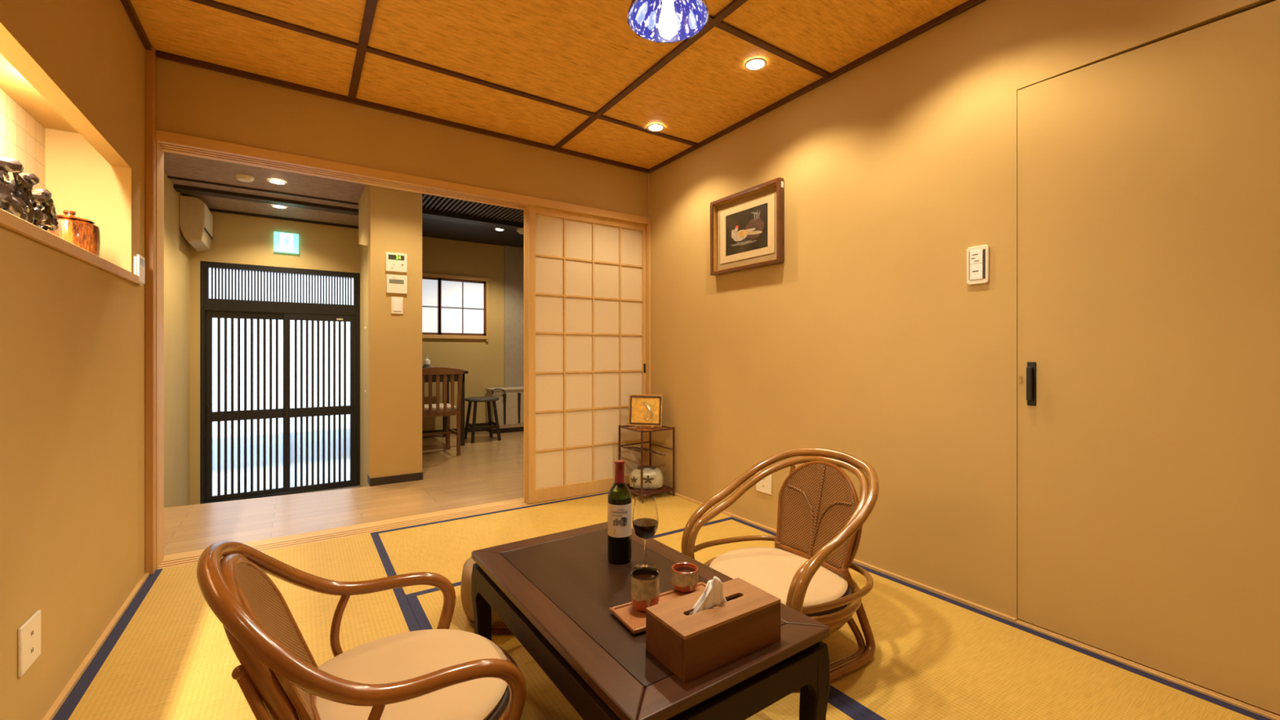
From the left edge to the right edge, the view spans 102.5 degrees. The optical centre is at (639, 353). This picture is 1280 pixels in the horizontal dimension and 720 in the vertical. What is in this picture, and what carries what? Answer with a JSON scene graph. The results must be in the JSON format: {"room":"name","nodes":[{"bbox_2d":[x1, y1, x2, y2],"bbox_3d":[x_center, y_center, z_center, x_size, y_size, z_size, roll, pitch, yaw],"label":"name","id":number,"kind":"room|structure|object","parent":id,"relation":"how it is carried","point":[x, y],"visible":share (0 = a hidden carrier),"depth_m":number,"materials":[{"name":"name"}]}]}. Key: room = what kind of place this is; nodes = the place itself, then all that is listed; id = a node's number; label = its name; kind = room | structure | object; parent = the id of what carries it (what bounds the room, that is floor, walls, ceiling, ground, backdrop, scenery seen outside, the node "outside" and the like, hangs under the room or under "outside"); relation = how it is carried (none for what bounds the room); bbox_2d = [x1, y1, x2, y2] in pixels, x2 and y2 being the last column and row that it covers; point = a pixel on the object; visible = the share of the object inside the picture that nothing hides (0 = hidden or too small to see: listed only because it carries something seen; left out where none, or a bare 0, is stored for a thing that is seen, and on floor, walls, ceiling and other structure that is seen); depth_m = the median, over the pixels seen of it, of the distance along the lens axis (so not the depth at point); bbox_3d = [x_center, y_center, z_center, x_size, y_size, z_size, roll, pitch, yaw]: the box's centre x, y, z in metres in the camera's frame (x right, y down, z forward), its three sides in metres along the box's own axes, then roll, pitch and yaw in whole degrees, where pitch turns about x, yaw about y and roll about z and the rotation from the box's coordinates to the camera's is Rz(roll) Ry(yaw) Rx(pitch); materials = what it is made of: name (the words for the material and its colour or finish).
{"room":"japanese tatami room","nodes":[
{"label":"japanese tatami room","id":0,"kind":"room"},
{"bbox_2d":[0,88,44,190],"bbox_3d":[-1.835,-0.594,1.231,0.058,0.566,1.795,0,0,-34],"label":"wall","id":1,"kind":"structure","parent":0,"point":[22,137],"depth_m":1.82,"materials":[{"name":"tile"}]},
{"bbox_2d":[0,0,145,719],"bbox_3d":[-1.243,-0.176,0.775,0.060,2.550,3.780,0,0,-34],"label":"wall","id":2,"kind":"structure","parent":0,"point":[73,330],"depth_m":1.58,"materials":[{"name":"beige paint"}]},
{"bbox_2d":[17,609,40,677],"bbox_3d":[-1.560,0.737,1.314,0.009,0.120,0.116,0,0,-34],"label":"power outlet","id":3,"kind":"object","parent":2,"relation":"attached to","point":[29,633],"visible":1,"depth_m":1.30,"materials":[{"name":"white plastic"}]},
{"bbox_2d":[0,53,111,262],"bbox_3d":[-1.761,-0.586,1.283,0.240,0.670,1.880,0,0,-34],"label":"wall niche","id":4,"kind":"object","parent":2,"relation":"in","point":[77,178],"visible":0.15,"depth_m":2.03,"materials":[{"name":"paint"}]},
{"bbox_2d":[0,208,141,284],"bbox_3d":[-1.722,-0.313,1.348,0.256,0.032,1.885,0,0,-34],"label":"trim","id":5,"kind":"structure","parent":2,"relation":"attached to","point":[8,220],"depth_m":1.45,"materials":[{"name":"brown wood"}]},
{"bbox_2d":[0,155,57,231],"bbox_3d":[-1.732,-0.423,1.337,0.163,0.203,0.724,0,0,-34],"label":"figurine","id":6,"kind":"object","parent":5,"relation":"on","point":[37,206],"visible":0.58,"depth_m":1.44,"materials":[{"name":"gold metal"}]},
{"bbox_2d":[47,209,100,256],"bbox_3d":[-2.077,-0.426,1.871,0.156,0.193,0.156,0,0,-34],"label":"lidded jar","id":7,"kind":"object","parent":5,"relation":"on","point":[82,233],"visible":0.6,"depth_m":1.85,"materials":[{"name":"orange ceramic"}]},
{"bbox_2d":[42,572,149,719],"bbox_3d":[-1.195,1.008,0.771,0.016,0.042,3.720,0,0,-34],"label":"baseboard","id":8,"kind":"structure","parent":2,"relation":"attached to","point":[76,677],"depth_m":1.68,"materials":[{"name":"beige wood"}]},
{"bbox_2d":[133,254,144,285],"bbox_3d":[-2.143,-0.357,2.200,0.019,0.124,0.110,0,0,-34],"label":"remote","id":9,"kind":"object","parent":2,"relation":"attached to","point":[139,261],"visible":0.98,"depth_m":2.17,"materials":[{"name":"white plastic"}]},
{"bbox_2d":[145,44,155,574],"bbox_3d":[-2.236,-0.186,2.348,0.028,2.430,0.060,0,0,-34],"label":"trim","id":10,"kind":"structure","parent":2,"relation":"attached to","point":[150,55],"depth_m":2.33,"materials":[{"name":"brown wood"}]},
{"bbox_2d":[155,141,164,569],"bbox_3d":[-2.294,0.000,2.437,0.030,1.998,0.149,0,0,-34],"label":"door frame","id":11,"kind":"structure","parent":2,"relation":"attached to","point":[159,152],"depth_m":2.43,"materials":[{"name":"brown wood"}]},
{"bbox_2d":[164,171,190,507],"bbox_3d":[-3.356,0.024,3.645,0.280,2.950,3.260,0,0,-34],"label":"wall","id":12,"kind":"structure","parent":0,"point":[176,247],"depth_m":4.32,"materials":[{"name":"paint"}]},
{"bbox_2d":[179,195,213,251],"bbox_3d":[-4.042,-1.172,4.690,0.174,0.398,0.500,0,0,-34],"label":"air conditioner","id":13,"kind":"object","parent":12,"relation":"attached to","point":[196,220],"depth_m":4.50,"materials":[{"name":"white plastic"}]},
{"bbox_2d":[190,211,359,505],"bbox_3d":[-3.706,0.024,5.310,1.540,2.950,0.100,0,0,-34],"label":"wall","id":14,"kind":"structure","parent":0,"point":[242,239],"depth_m":5.13,"materials":[{"name":"paint"}]},
{"bbox_2d":[200,261,359,503],"bbox_3d":[-3.667,0.278,5.321,1.349,2.342,0.074,0,0,-34],"label":"door","id":15,"kind":"structure","parent":14,"relation":"in","point":[280,346],"depth_m":5.29,"materials":[{"name":"black wood"}]},
{"bbox_2d":[273,231,298,253],"bbox_3d":[-3.630,-1.141,5.277,0.210,0.200,0.038,0,0,-34],"label":"exit sign","id":16,"kind":"object","parent":14,"relation":"attached to","point":[286,242],"visible":1,"depth_m":5.26,"materials":[{"name":"teal"}]},
{"bbox_2d":[268,485,360,497],"bbox_3d":[-3.097,1.309,4.394,1.540,0.420,2.200,0,0,-34],"label":"floor","id":17,"kind":"structure","parent":0,"point":[353,486],"depth_m":5.50,"materials":[{"name":"tile"}]},
{"bbox_2d":[164,431,524,555],"bbox_3d":[-1.792,1.049,4.965,4.346,0.100,3.395,0,0,-34],"label":"floor","id":18,"kind":"structure","parent":0,"point":[488,469],"depth_m":3.46,"materials":[{"name":"brown wood"}]},
{"bbox_2d":[422,366,463,455],"bbox_3d":[-2.052,0.561,5.098,0.470,0.876,0.464,0,0,-34],"label":"chair","id":19,"kind":"object","parent":18,"relation":"on","point":[428,410],"visible":0.64,"depth_m":4.99,"materials":[{"name":"brown wood"}]},
{"bbox_2d":[424,370,468,445],"bbox_3d":[-2.399,0.591,5.747,0.720,0.815,0.820,0,0,-34],"label":"dining table","id":20,"kind":"object","parent":18,"relation":"on","point":[426,376],"visible":0.19,"depth_m":5.60,"materials":[{"name":"brown wood"}]},
{"bbox_2d":[422,354,430,368],"bbox_3d":[-2.375,0.094,5.726,0.075,0.180,0.073,0,0,14],"label":"pump bottle","id":21,"kind":"object","parent":20,"relation":"on","point":[426,363],"visible":0.75,"depth_m":5.70,"materials":[{"name":"white plastic"}]},
{"bbox_2d":[464,396,501,443],"bbox_3d":[-1.839,0.754,5.987,0.390,0.495,0.390,0,0,-34],"label":"round stool","id":22,"kind":"object","parent":18,"relation":"on","point":[491,424],"visible":1,"depth_m":5.94,"materials":[{"name":"brown wood"}]},
{"bbox_2d":[485,386,524,433],"bbox_3d":[-1.558,0.715,6.744,0.874,0.568,0.321,0,0,-34],"label":"base cabinet","id":23,"kind":"object","parent":18,"relation":"on","point":[510,406],"depth_m":6.53,"materials":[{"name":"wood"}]},
{"bbox_2d":[164,151,524,248],"bbox_3d":[-1.766,-1.436,4.876,4.290,0.070,3.370,0,0,-34],"label":"ceiling","id":24,"kind":"structure","parent":0,"point":[175,165],"depth_m":4.50,"materials":[{"name":"paint"}]},
{"bbox_2d":[234,173,253,182],"bbox_3d":[-3.126,-1.386,4.062,0.124,0.030,0.124,0,0,-34],"label":"smoke detector","id":25,"kind":"object","parent":24,"relation":"attached to","point":[244,178],"visible":1,"depth_m":4.03,"materials":[{"name":"beige plastic"}]},
{"bbox_2d":[167,175,358,228],"bbox_3d":[-3.400,-1.386,4.853,1.424,0.031,1.000,0,0,-34],"label":"beam","id":26,"kind":"structure","parent":24,"relation":"attached to","point":[181,188],"depth_m":4.63,"materials":[{"name":"black wood"}]},
{"bbox_2d":[267,179,286,184],"bbox_3d":[-2.943,-1.397,4.170,0.124,0.009,0.124,0,0,-34],"label":"recessed light","id":27,"kind":"object","parent":24,"relation":"in","point":[273,181],"visible":1,"depth_m":4.16,"materials":[{"name":"beige glass"}]},
{"bbox_2d":[271,204,287,208],"bbox_3d":[-3.415,-1.397,4.867,0.124,0.009,0.124,0,0,-34],"label":"recessed light","id":28,"kind":"object","parent":24,"relation":"in","point":[273,206],"visible":0.88,"depth_m":4.88,"materials":[{"name":"beige glass"}]},
{"bbox_2d":[422,205,524,231],"bbox_3d":[-1.259,-1.396,5.640,2.500,0.070,0.180,0,0,-34],"label":"beam","id":29,"kind":"structure","parent":24,"relation":"attached to","point":[426,213],"depth_m":5.26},
{"bbox_2d":[516,228,524,234],"bbox_3d":[-1.293,-1.339,5.618,0.110,0.045,0.110,0,0,-34],"label":"smoke detector","id":30,"kind":"object","parent":29,"relation":"attached to","point":[521,231],"visible":0.75,"depth_m":5.58,"materials":[{"name":"beige plastic"}]},
{"bbox_2d":[422,193,524,223],"bbox_3d":[-0.814,-1.419,4.699,2.160,0.025,1.880,0,0,-34],"label":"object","id":31,"kind":"structure","parent":24,"relation":"attached to","point":[489,211],"depth_m":5.00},
{"bbox_2d":[360,244,386,487],"bbox_3d":[-2.559,0.024,5.052,0.196,2.950,2.200,0,0,-34],"label":"wall partition","id":32,"kind":"structure","parent":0,"point":[363,249],"depth_m":5.36,"materials":[{"name":"paper"}]},
{"bbox_2d":[358,184,368,246],"bbox_3d":[-2.312,-1.122,4.413,0.112,0.559,0.858,0,0,-34],"label":"trim","id":33,"kind":"structure","parent":32,"relation":"attached to","point":[363,202],"depth_m":4.36,"materials":[{"name":"wood"}]},
{"bbox_2d":[368,184,422,478],"bbox_3d":[-1.930,-0.226,4.054,0.367,2.450,0.162,0,0,-34],"label":"wall pillar","id":34,"kind":"structure","parent":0,"point":[394,215],"depth_m":3.98,"materials":[{"name":"beige paint"}]},
{"bbox_2d":[367,471,422,486],"bbox_3d":[-1.927,0.970,4.050,0.375,0.058,0.172,0,0,-34],"label":"baseboard","id":35,"kind":"structure","parent":34,"relation":"attached to","point":[417,476],"depth_m":3.97,"materials":[{"name":"black wood"}]},
{"bbox_2d":[385,252,407,272],"bbox_3d":[-1.883,-0.707,3.974,0.150,0.145,0.023,0,0,-34],"label":"thermostat panel","id":36,"kind":"object","parent":34,"relation":"attached to","point":[394,262],"visible":1,"depth_m":3.97,"materials":[{"name":"white plastic"}]},
{"bbox_2d":[386,274,407,293],"bbox_3d":[-1.881,-0.539,3.977,0.145,0.142,0.022,0,0,-34],"label":"panel","id":37,"kind":"object","parent":34,"relation":"attached to","point":[397,284],"visible":1,"depth_m":3.97,"materials":[{"name":"white plastic"}]},
{"bbox_2d":[391,296,403,314],"bbox_3d":[-1.881,-0.376,3.981,0.083,0.132,0.014,0,0,-34],"label":"light switch","id":38,"kind":"object","parent":34,"relation":"attached to","point":[397,303],"visible":1,"depth_m":3.98,"materials":[{"name":"white plastic"}]},
{"bbox_2d":[155,55,648,217],"bbox_3d":[-1.154,-1.241,3.184,2.876,0.420,0.126,0,0,-34],"label":"wall","id":39,"kind":"structure","parent":0,"point":[191,100],"depth_m":2.88,"materials":[{"name":"beige paint"}]},
{"bbox_2d":[155,129,650,224],"bbox_3d":[-1.134,-1.011,3.200,2.806,0.049,0.162,0,0,-34],"label":"lintel","id":40,"kind":"object","parent":39,"relation":"attached to","point":[170,142],"visible":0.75,"depth_m":2.85,"materials":[{"name":"brown wood"}]},
{"bbox_2d":[524,207,525,501],"bbox_3d":[-0.390,0.001,3.737,0.940,1.991,0.031,0,0,-34],"label":"door","id":41,"kind":"structure","parent":39,"relation":"in","point":[524,207],"depth_m":3.47,"materials":[{"name":"wood"}]},
{"bbox_2d":[525,206,527,502],"bbox_3d":[-0.370,0.001,3.707,0.940,1.991,0.031,0,0,-34],"label":"door","id":42,"kind":"structure","parent":39,"relation":"in","point":[526,206],"depth_m":3.44,"materials":[{"name":"wood"}]},
{"bbox_2d":[527,204,646,503],"bbox_3d":[-0.350,0.001,3.677,0.940,1.991,0.031,0,0,-34],"label":"door","id":43,"kind":"structure","parent":39,"relation":"in","point":[587,274],"depth_m":3.63,"materials":[{"name":"paper"}]},
{"bbox_2d":[422,236,504,431],"bbox_3d":[-2.458,-0.226,6.440,1.510,2.450,0.100,0,0,-34],"label":"wall","id":44,"kind":"structure","parent":0,"point":[484,361],"depth_m":6.58,"materials":[{"name":"paint"}]},
{"bbox_2d":[422,427,487,433],"bbox_3d":[-2.426,0.969,6.392,1.510,0.060,0.015,0,0,-34],"label":"baseboard","id":45,"kind":"structure","parent":44,"relation":"attached to","point":[469,429],"depth_m":6.44,"materials":[{"name":"black wood"}]},
{"bbox_2d":[422,272,489,341],"bbox_3d":[-2.464,-0.574,6.358,1.210,0.825,0.030,0,0,-34],"label":"window","id":46,"kind":"structure","parent":44,"relation":"in","point":[454,306],"depth_m":6.45,"materials":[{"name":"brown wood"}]},
{"bbox_2d":[504,245,524,386],"bbox_3d":[-0.423,-0.226,5.782,1.150,2.450,3.450,0,0,-34],"label":"wall","id":47,"kind":"structure","parent":0,"point":[513,256],"depth_m":6.85,"materials":[{"name":"grey paint"}]},
{"bbox_2d":[120,0,986,173],"bbox_3d":[-0.051,-1.412,1.570,2.926,0.078,3.784,0,0,-34],"label":"ceiling","id":48,"kind":"structure","parent":0,"point":[580,54],"depth_m":2.42,"materials":[{"name":"brown wood"}]},
{"bbox_2d":[647,123,664,131],"bbox_3d":[0.097,-1.397,3.167,0.108,0.009,0.108,0,0,-34],"label":"recessed light","id":49,"kind":"object","parent":48,"relation":"in","point":[654,126],"visible":1,"depth_m":3.16,"materials":[{"name":"beige glass"}]},
{"bbox_2d":[626,0,708,43],"bbox_3d":[0.077,-1.138,1.419,0.225,0.527,0.225,0,0,-34],"label":"pendant lamp","id":50,"kind":"object","parent":48,"relation":"hanging from","point":[663,21],"visible":1,"depth_m":1.47,"materials":[{"name":"blue glass"}]},
{"bbox_2d":[744,57,767,71],"bbox_3d":[0.556,-1.397,2.476,0.108,0.009,0.108,0,0,-34],"label":"recessed light","id":51,"kind":"object","parent":48,"relation":"in","point":[753,64],"visible":1,"depth_m":2.47,"materials":[{"name":"beige glass"}]},
{"bbox_2d":[650,0,1279,715],"bbox_3d":[0.920,-0.176,2.754,0.120,2.550,4.680,0,0,-34],"label":"wall","id":52,"kind":"structure","parent":0,"point":[870,341],"depth_m":2.32,"materials":[{"name":"beige paint"}]},
{"bbox_2d":[156,490,608,569],"bbox_3d":[-1.153,1.049,3.228,2.806,0.100,0.205,0,0,-34],"label":"sill","id":53,"kind":"structure","parent":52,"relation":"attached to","point":[190,557],"depth_m":2.94,"materials":[{"name":"beige wood"}]},
{"bbox_2d":[646,173,650,465],"bbox_3d":[0.030,-0.188,3.970,0.014,2.374,0.170,0,0,-34],"label":"door frame","id":54,"kind":"structure","parent":52,"relation":"attached to","point":[648,226],"depth_m":3.90,"materials":[{"name":"brown wood"}]},
{"bbox_2d":[710,177,784,275],"bbox_3d":[0.622,-0.733,3.051,0.046,0.465,0.569,0,0,-34],"label":"framed picture","id":55,"kind":"object","parent":52,"relation":"attached to","point":[747,226],"visible":1,"depth_m":3.03,"materials":[{"name":"brown wood"}]},
{"bbox_2d":[725,203,767,256],"bbox_3d":[0.630,-0.733,3.056,0.003,0.250,0.344,0,0,-34],"label":"painting","id":56,"kind":"object","parent":55,"relation":"attached to","point":[746,227],"depth_m":3.05},
{"bbox_2d":[755,471,772,494],"bbox_3d":[0.711,0.737,2.951,0.009,0.120,0.116,0,0,-34],"label":"power outlet","id":57,"kind":"object","parent":52,"relation":"attached to","point":[765,486],"visible":0.61,"depth_m":2.93,"materials":[{"name":"white plastic"}]},
{"bbox_2d":[667,491,1279,718],"bbox_3d":[1.117,1.008,2.345,0.028,0.042,3.780,0,0,-34],"label":"baseboard","id":58,"kind":"structure","parent":52,"relation":"attached to","point":[984,609],"depth_m":1.97,"materials":[{"name":"beige wood"}]},
{"bbox_2d":[966,244,989,284],"bbox_3d":[1.327,-0.349,2.020,0.014,0.150,0.078,0,0,-34],"label":"wall switch","id":59,"kind":"object","parent":52,"relation":"attached to","point":[977,257],"visible":1,"depth_m":2.01,"materials":[{"name":"white plastic"}]},
{"bbox_2d":[1017,0,1279,715],"bbox_3d":[1.715,0.002,1.477,0.069,1.970,1.073,0,0,-34],"label":"door","id":60,"kind":"structure","parent":52,"relation":"in","point":[1148,175],"depth_m":1.60,"materials":[{"name":"beige paper"}]},
{"bbox_3d":[-0.049,1.074,1.569,2.906,0.089,3.780,0,0,-34],"label":"floor","id":61,"kind":"structure","parent":0,"visible":0},
{"bbox_2d":[52,531,421,719],"bbox_3d":[-1.345,1.014,1.852,0.929,0.030,1.870,0,0,-34],"label":"mat","id":62,"kind":"object","parent":61,"relation":"on","point":[168,656],"visible":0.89,"depth_m":1.82,"materials":[{"name":"wicker"}]},
{"bbox_2d":[377,492,734,598],"bbox_3d":[-0.447,1.014,3.006,1.843,0.030,0.944,0,0,-34],"label":"mat","id":63,"kind":"object","parent":61,"relation":"on","point":[442,548],"visible":0.41,"depth_m":2.91,"materials":[{"name":"wicker"}]},
{"bbox_2d":[617,425,675,496],"bbox_3d":[0.045,0.756,3.661,0.288,0.485,0.308,0,0,-34],"label":"stand","id":64,"kind":"object","parent":63,"relation":"on","point":[642,429],"visible":0.79,"depth_m":3.61,"materials":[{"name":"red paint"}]},
{"bbox_2d":[627,394,662,427],"bbox_3d":[0.037,0.404,3.668,0.250,0.228,0.085,0,0,14],"label":"picture","id":65,"kind":"object","parent":64,"relation":"on","point":[644,410],"visible":1,"depth_m":3.67,"materials":[{"name":"brown wood"}]},
{"bbox_2d":[629,465,663,488],"bbox_3d":[0.045,0.873,3.660,0.244,0.140,0.172,0,0,2],"label":"ceramic pot","id":66,"kind":"object","parent":64,"relation":"on","point":[653,478],"visible":0.97,"depth_m":3.59,"materials":[{"name":"beige ceramic"}]},
{"bbox_2d":[625,426,669,431],"bbox_3d":[0.045,0.529,3.661,0.246,0.008,0.266,0,0,-34],"label":"shelf","id":67,"kind":"object","parent":64,"relation":"attached to","point":[631,428],"depth_m":3.61,"materials":[{"name":"brown wood"}]},
{"bbox_2d":[626,484,672,493],"bbox_3d":[0.045,0.951,3.661,0.270,0.014,0.282,0,0,-34],"label":"shelf","id":68,"kind":"object","parent":64,"relation":"attached to","point":[664,489],"depth_m":3.57,"materials":[{"name":"brown wood"}]},
{"bbox_2d":[407,585,869,719],"bbox_3d":[0.028,1.014,1.467,0.929,0.030,2.143,0,0,-34],"label":"mat","id":69,"kind":"object","parent":61,"relation":"on","point":[544,700],"visible":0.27,"depth_m":1.52,"materials":[{"name":"wicker"}]},
{"bbox_2d":[460,556,512,633],"bbox_3d":[-0.494,0.892,1.984,0.378,0.212,0.385,0,0,-34],"label":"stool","id":70,"kind":"object","parent":69,"relation":"on","point":[498,626],"visible":0.2,"depth_m":1.86,"materials":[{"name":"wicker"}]},
{"bbox_2d":[471,521,830,719],"bbox_3d":[-0.051,0.819,1.436,0.555,0.360,0.951,0,0,-35],"label":"table","id":71,"kind":"object","parent":69,"relation":"on","point":[555,593],"visible":0.76,"depth_m":1.19,"materials":[{"name":"brown wood"}]},
{"bbox_2d":[607,460,631,564],"bbox_3d":[-0.063,0.485,1.593,0.075,0.308,0.076,0,0,-6],"label":"wine bottle","id":72,"kind":"object","parent":71,"relation":"on","point":[619,498],"visible":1,"depth_m":1.56,"materials":[{"name":"green glass"}]},
{"bbox_2d":[631,494,658,568],"bbox_3d":[0.016,0.533,1.532,0.079,0.211,0.079,0,0,-34],"label":"wine glass","id":73,"kind":"object","parent":71,"relation":"on","point":[645,521],"visible":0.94,"depth_m":1.50,"materials":[{"name":"clear glass"}]},
{"bbox_2d":[608,581,706,634],"bbox_3d":[0.079,0.631,1.284,0.288,0.015,0.124,0,0,-30],"label":"wooden tray","id":74,"kind":"object","parent":71,"relation":"on","point":[633,620],"visible":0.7,"depth_m":1.25,"materials":[{"name":"brown wood"}]},
{"bbox_2d":[630,566,660,612],"bbox_3d":[0.013,0.584,1.269,0.073,0.088,0.073,0,0,2],"label":"tea cup","id":75,"kind":"object","parent":74,"relation":"on","point":[645,589],"visible":0.98,"depth_m":1.24,"materials":[{"name":"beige ceramic"}]},
{"bbox_2d":[671,562,697,593],"bbox_3d":[0.120,0.598,1.369,0.071,0.059,0.071,0,0,-9],"label":"tea cup","id":76,"kind":"object","parent":74,"relation":"on","point":[684,575],"visible":1,"depth_m":1.34,"materials":[{"name":"red ceramic"}]},
{"bbox_2d":[645,576,780,682],"bbox_3d":[0.164,0.564,1.130,0.276,0.149,0.134,0,0,-34],"label":"tissue box cover","id":77,"kind":"object","parent":71,"relation":"on","point":[695,634],"visible":1,"depth_m":1.08,"materials":[{"name":"brown wood"}]},
{"bbox_2d":[653,518,1271,719],"bbox_3d":[0.796,1.014,1.977,0.913,0.030,2.143,0,0,-34],"label":"mat","id":78,"kind":"object","parent":61,"relation":"on","point":[936,656],"visible":0.48,"depth_m":1.61,"materials":[{"name":"wicker"}]},
{"bbox_2d":[680,448,879,690],"bbox_3d":[0.489,0.680,1.793,0.591,0.637,0.590,0,0,-30],"label":"rattan chair","id":79,"kind":"object","parent":78,"relation":"on","point":[821,517],"visible":0.72,"depth_m":1.81,"materials":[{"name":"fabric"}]},
{"bbox_2d":[709,546,848,606],"bbox_3d":[0.471,0.759,1.783,0.464,0.034,0.464,0,0,-30],"label":"seat cushion","id":80,"kind":"object","parent":79,"relation":"on","point":[772,571],"depth_m":1.75,"materials":[{"name":"fabric"}]},
{"bbox_2d":[1014,621,1279,719],"bbox_3d":[1.776,1.011,1.338,0.010,0.036,1.374,0,0,-34],"label":"door track","id":81,"kind":"object","parent":61,"relation":"on","point":[1257,712],"visible":0.4,"depth_m":1.59,"materials":[{"name":"beige wood"}]},
{"bbox_3d":[-0.309,1.014,0.294,0.929,0.030,1.871,0,0,-34],"label":"mat","id":82,"kind":"object","parent":61,"relation":"on","visible":0},
{"bbox_2d":[196,540,526,719],"bbox_3d":[-0.571,0.684,1.135,0.625,0.628,0.552,0,0,-36],"label":"rattan chair","id":83,"kind":"object","parent":82,"relation":"on","point":[442,673],"visible":1,"depth_m":1.05,"materials":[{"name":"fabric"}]},
{"bbox_2d":[296,629,507,719],"bbox_3d":[-0.541,0.748,1.155,0.480,0.036,0.480,0,0,-36],"label":"seat cushion","id":84,"kind":"object","parent":83,"relation":"on","point":[402,656],"depth_m":1.18,"materials":[{"name":"fabric"}]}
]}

